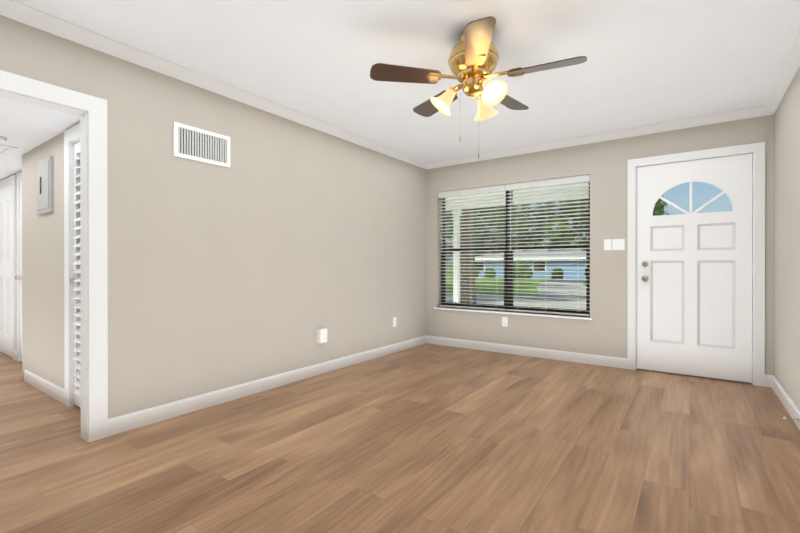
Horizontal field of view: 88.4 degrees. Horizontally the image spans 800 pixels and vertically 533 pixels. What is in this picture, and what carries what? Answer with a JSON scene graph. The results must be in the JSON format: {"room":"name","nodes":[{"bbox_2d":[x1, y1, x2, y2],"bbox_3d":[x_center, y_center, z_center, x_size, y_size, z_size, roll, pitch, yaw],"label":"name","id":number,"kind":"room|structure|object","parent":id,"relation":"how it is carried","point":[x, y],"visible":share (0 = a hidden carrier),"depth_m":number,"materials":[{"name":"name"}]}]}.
{"room":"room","nodes":[
{"label":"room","id":0,"kind":"room"},
{"bbox_2d":[1,173,16,357],"bbox_3d":[-4.573,0.000,4.868,3.080,2.100,0.140,0,0,35],"label":"wall","id":1,"kind":"structure","parent":0,"point":[15,173],"depth_m":4.62,"materials":[{"name":"paint"}]},
{"bbox_2d":[0,171,21,361],"bbox_3d":[-4.288,0.011,4.571,2.010,2.080,0.056,0,0,35],"label":"door","id":2,"kind":"structure","parent":1,"relation":"attached to","point":[10,303],"depth_m":4.72,"materials":[{"name":"white wood"}]},
{"bbox_2d":[0,96,79,180],"bbox_3d":[-3.972,-1.222,3.930,4.905,0.350,2.070,0,0,35],"label":"ceiling","id":3,"kind":"structure","parent":0,"point":[25,127],"depth_m":3.07,"materials":[{"name":"paint"}]},
{"bbox_2d":[0,136,6,142],"bbox_3d":[-3.276,-1.021,3.308,0.166,0.050,0.166,0,0,35],"label":"hall ceiling light","id":4,"kind":"object","parent":3,"relation":"attached to","point":[2,139],"visible":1,"depth_m":3.33,"materials":[{"name":"white glass"}]},
{"bbox_2d":[0,144,17,158],"bbox_3d":[-3.900,-1.040,3.518,0.800,0.014,0.780,0,0,35],"label":"trim","id":5,"kind":"structure","parent":3,"relation":"in","point":[5,150],"depth_m":3.66,"materials":[{"name":"paint"}]},
{"bbox_2d":[18,132,63,387],"bbox_3d":[-2.672,0.004,3.311,2.065,2.100,0.120,0,0,35],"label":"wall","id":6,"kind":"structure","parent":0,"point":[42,295],"depth_m":3.49,"materials":[{"name":"paint"}]},
{"bbox_2d":[24,369,64,403],"bbox_3d":[-3.012,1.001,3.472,1.114,0.105,0.014,0,0,35],"label":"baseboard","id":7,"kind":"structure","parent":6,"relation":"attached to","point":[53,390],"depth_m":3.42,"materials":[{"name":"white wood"}]},
{"bbox_2d":[37,155,53,214],"bbox_3d":[-2.963,-0.671,3.422,0.360,0.450,0.032,0,0,35],"label":"breaker panel","id":8,"kind":"object","parent":6,"relation":"attached to","point":[45,184],"visible":1,"depth_m":3.36,"materials":[{"name":"silver metal"}]},
{"bbox_2d":[64,123,79,406],"bbox_3d":[-2.179,0.012,2.951,0.845,2.085,0.137,0,0,35],"label":"door frame","id":9,"kind":"structure","parent":6,"relation":"attached to","point":[71,136],"depth_m":3.10,"materials":[{"name":"white wood"}]},
{"bbox_2d":[70,142,80,407],"bbox_3d":[-2.152,0.060,2.900,0.732,1.966,0.078,0,0,35],"label":"closet door","id":10,"kind":"structure","parent":6,"relation":"in","point":[76,289],"depth_m":3.09,"materials":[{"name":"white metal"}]},
{"bbox_2d":[0,15,425,418],"bbox_3d":[-1.461,-0.171,3.150,0.095,2.450,6.160,0,0,35],"label":"wall","id":11,"kind":"structure","parent":0,"point":[275,246],"depth_m":3.25,"materials":[{"name":"paint"}]},
{"bbox_2d":[0,70,107,441],"bbox_3d":[-2.170,0.014,2.145,0.122,2.085,1.070,0,0,35],"label":"trim","id":12,"kind":"structure","parent":11,"relation":"attached to","point":[90,111],"depth_m":2.49,"materials":[{"name":"white wood"}]},
{"bbox_2d":[173,122,229,167],"bbox_3d":[-1.461,-0.895,3.056,0.012,0.240,0.430,0,0,35],"label":"air vent","id":13,"kind":"object","parent":11,"relation":"in","point":[198,144],"visible":1,"depth_m":3.04,"materials":[{"name":"white metal"}]},
{"bbox_2d":[0,0,431,168],"bbox_3d":[-1.393,-1.360,3.099,0.072,0.072,6.160,0,0,35],"label":"crown molding","id":14,"kind":"structure","parent":11,"relation":"attached to","point":[42,20],"depth_m":2.83,"materials":[{"name":"white wood"}]},
{"bbox_2d":[108,335,426,435],"bbox_3d":[-0.726,1.000,4.094,0.014,0.105,3.775,0,0,35],"label":"baseboard","id":15,"kind":"structure","parent":11,"relation":"attached to","point":[131,421],"depth_m":3.29,"materials":[{"name":"white wood"}]},
{"bbox_2d":[317,328,326,342],"bbox_3d":[-0.760,0.677,4.015,0.051,0.130,0.100,0,0,35],"label":"electrical outlet box","id":16,"kind":"object","parent":11,"relation":"attached to","point":[321,335],"visible":1,"depth_m":3.98,"materials":[{"name":"white plastic"}]},
{"bbox_2d":[0,343,799,532],"bbox_3d":[-1.973,1.103,3.516,8.850,0.100,6.560,0,0,35],"label":"floor","id":17,"kind":"structure","parent":0,"point":[428,438],"depth_m":2.27,"materials":[{"name":"brown wood"}]},
{"bbox_2d":[14,0,799,161],"bbox_3d":[-1.973,-1.472,3.510,8.850,0.150,6.560,0,0,35],"label":"ceiling","id":18,"kind":"structure","parent":0,"point":[648,62],"depth_m":2.69,"materials":[{"name":"paint"}]},
{"bbox_2d":[370,17,586,158],"bbox_3d":[0.476,-1.009,2.494,1.198,0.770,1.190,0,0,35],"label":"ceiling fan","id":19,"kind":"object","parent":18,"relation":"hanging from","point":[473,59],"visible":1,"depth_m":2.39,"materials":[{"name":"gold metal"}]},
{"bbox_2d":[426,114,773,374],"bbox_3d":[1.825,-0.174,4.717,4.050,2.450,0.200,0,0,35],"label":"wall","id":20,"kind":"structure","parent":0,"point":[604,165],"depth_m":4.40,"materials":[{"name":"paint"}]},
{"bbox_2d":[502,317,507,326],"bbox_3d":[1.271,0.670,4.984,0.070,0.115,0.010,0,0,35],"label":"outlet","id":21,"kind":"object","parent":20,"relation":"attached to","point":[505,321],"visible":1,"depth_m":4.98,"materials":[{"name":"white plastic"}]},
{"bbox_2d":[434,307,592,319],"bbox_3d":[1.302,0.561,5.028,1.960,0.022,0.160,0,0,35],"label":"window sill","id":22,"kind":"structure","parent":20,"relation":"attached to","point":[522,313],"depth_m":4.91,"materials":[{"name":"white wood"}]},
{"bbox_2d":[441,182,589,315],"bbox_3d":[1.351,-0.225,5.096,1.900,1.550,0.060,0,0,35],"label":"window","id":23,"kind":"structure","parent":20,"relation":"in","point":[507,289],"depth_m":5.07,"materials":[{"name":"clear glass"}]},
{"bbox_2d":[438,185,506,310],"bbox_3d":[0.913,-0.231,5.297,0.940,1.536,0.079,0,0,35],"label":"window blind","id":24,"kind":"object","parent":23,"relation":"attached to","point":[475,191],"visible":0.96,"depth_m":5.28,"materials":[{"name":"white plastic"}]},
{"bbox_2d":[506,174,589,315],"bbox_3d":[1.686,-0.229,4.748,0.940,1.536,0.079,0,0,35],"label":"window blind","id":25,"kind":"object","parent":23,"relation":"attached to","point":[550,182],"visible":0.88,"depth_m":4.74,"materials":[{"name":"white plastic"}]},
{"bbox_2d":[445,183,588,210],"bbox_3d":[0.446,-1.325,7.134,6.400,0.460,2.150,0,0,35],"label":"porch roof","id":26,"kind":"structure","parent":20,"relation":"attached to","point":[557,194],"depth_m":6.99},
{"bbox_2d":[427,335,626,368],"bbox_3d":[1.363,0.998,4.916,2.390,0.105,0.014,0,0,35],"label":"baseboard","id":27,"kind":"structure","parent":20,"relation":"attached to","point":[617,362],"depth_m":4.77,"materials":[{"name":"white wood"}]},
{"bbox_2d":[428,106,759,167],"bbox_3d":[1.783,-1.363,4.578,3.360,0.072,0.072,0,0,35],"label":"crown molding","id":28,"kind":"structure","parent":20,"relation":"attached to","point":[752,112],"depth_m":4.27,"materials":[{"name":"white wood"}]},
{"bbox_2d":[604,239,610,249],"bbox_3d":[2.187,-0.228,4.330,0.070,0.115,0.014,0,0,35],"label":"switch plate","id":29,"kind":"object","parent":20,"relation":"attached to","point":[607,244],"visible":1,"depth_m":4.33,"materials":[{"name":"white plastic"}]},
{"bbox_2d":[612,239,624,249],"bbox_3d":[2.269,-0.228,4.272,0.115,0.115,0.014,0,0,35],"label":"switch plate","id":30,"kind":"object","parent":20,"relation":"attached to","point":[618,244],"visible":1,"depth_m":4.27,"materials":[{"name":"white plastic"}]},
{"bbox_2d":[637,153,752,382],"bbox_3d":[2.780,0.015,3.913,0.914,2.048,0.106,0,0,35],"label":"entry door","id":31,"kind":"structure","parent":20,"relation":"in","point":[694,290],"depth_m":3.90,"materials":[{"name":"white wood"}]},
{"bbox_2d":[627,142,764,386],"bbox_3d":[2.827,-0.020,3.996,1.060,2.146,0.216,0,0,35],"label":"door frame","id":32,"kind":"structure","parent":20,"relation":"attached to","point":[757,150],"depth_m":3.68,"materials":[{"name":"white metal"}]},
{"bbox_2d":[774,68,799,409],"bbox_3d":[1.486,-0.166,0.984,0.120,2.450,6.280,0,0,35],"label":"wall","id":33,"kind":"structure","parent":0,"point":[787,245],"depth_m":3.06,"materials":[{"name":"paint"}]},
{"bbox_2d":[760,27,799,115],"bbox_3d":[1.443,-1.355,1.086,0.072,0.072,6.160,0,0,35],"label":"crown molding","id":34,"kind":"structure","parent":33,"relation":"attached to","point":[791,64],"depth_m":2.97,"materials":[{"name":"white wood"}]},
{"bbox_2d":[767,375,799,429],"bbox_3d":[1.460,1.006,1.079,0.030,0.105,6.160,0,0,35],"label":"baseboard","id":35,"kind":"structure","parent":33,"relation":"attached to","point":[787,402],"depth_m":3.08,"materials":[{"name":"white wood"}]},
{"label":"outside","id":36,"kind":"structure","parent":0,"visible":0},
{"bbox_2d":[447,268,585,295],"bbox_3d":[38.061,1.578,58.759,300.000,0.300,260.000,0,0,35],"label":"ground","id":37,"kind":"structure","parent":36,"point":[493,284],"depth_m":32.21,"materials":[{"name":"green plant"}]},
{"bbox_2d":[460,208,475,303],"bbox_3d":[3.957,-5.145,19.148,17.365,13.426,24.374,0,0,35],"label":"oak tree","id":38,"kind":"object","parent":37,"relation":"on","point":[465,283],"depth_m":12.69,"materials":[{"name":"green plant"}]},
{"bbox_2d":[445,207,539,260],"bbox_3d":[12.702,-8.262,75.499,23.223,19.404,20.270,0,0,35],"label":"tree","id":39,"kind":"object","parent":37,"relation":"on","point":[478,232],"depth_m":71.43,"materials":[{"name":"green plant"}]},
{"bbox_2d":[447,280,585,309],"bbox_3d":[15.778,1.487,27.363,300.000,0.025,33.000,0,0,35],"label":"road","id":40,"kind":"structure","parent":37,"relation":"on","point":[577,298],"depth_m":19.78,"materials":[{"name":"grey asphalt"}]},
{"bbox_2d":[452,200,588,255],"bbox_3d":[20.177,-7.995,66.506,23.283,18.912,17.786,0,0,35],"label":"tree","id":41,"kind":"object","parent":37,"relation":"on","point":[527,226],"depth_m":62.78,"materials":[{"name":"green plant"}]},
{"bbox_2d":[475,250,585,278],"bbox_3d":[17.934,-0.256,51.562,18.700,3.400,10.230,0,0,35],"label":"neighbor house","id":42,"kind":"structure","parent":37,"relation":"on","point":[532,257],"depth_m":47.38,"materials":[{"name":"blue"}]},
{"bbox_2d":[475,261,585,278],"bbox_3d":[14.521,0.487,46.486,15.985,2.574,1.982,0,0,35],"label":"shrubs","id":43,"kind":"object","parent":37,"relation":"on","point":[523,275],"depth_m":46.42,"materials":[{"name":"green plant"}]},
{"bbox_2d":[527,198,668,250],"bbox_3d":[30.136,-7.583,64.221,21.303,18.097,19.002,0,0,35],"label":"tree","id":44,"kind":"object","parent":37,"relation":"on","point":[661,206],"depth_m":61.57,"materials":[{"name":"green plant"}]},
{"bbox_2d":[568,195,662,229],"bbox_3d":[17.152,-3.917,31.992,7.786,10.911,6.041,0,0,35],"label":"tree","id":45,"kind":"object","parent":37,"relation":"on","point":[585,215],"depth_m":32.91,"materials":[{"name":"green plant"}]},
{"bbox_3d":[3.311,1.304,9.882,7.900,0.470,9.940,0,0,35],"label":"porch","id":46,"kind":"object","parent":37,"relation":"on","visible":0},
{"bbox_2d":[452,209,461,302],"bbox_3d":[1.086,-0.011,7.866,0.140,2.170,0.140,0,0,35],"label":"porch column","id":47,"kind":"structure","parent":46,"relation":"on","point":[456,284],"depth_m":7.83,"materials":[{"name":"white wood"}]}
]}

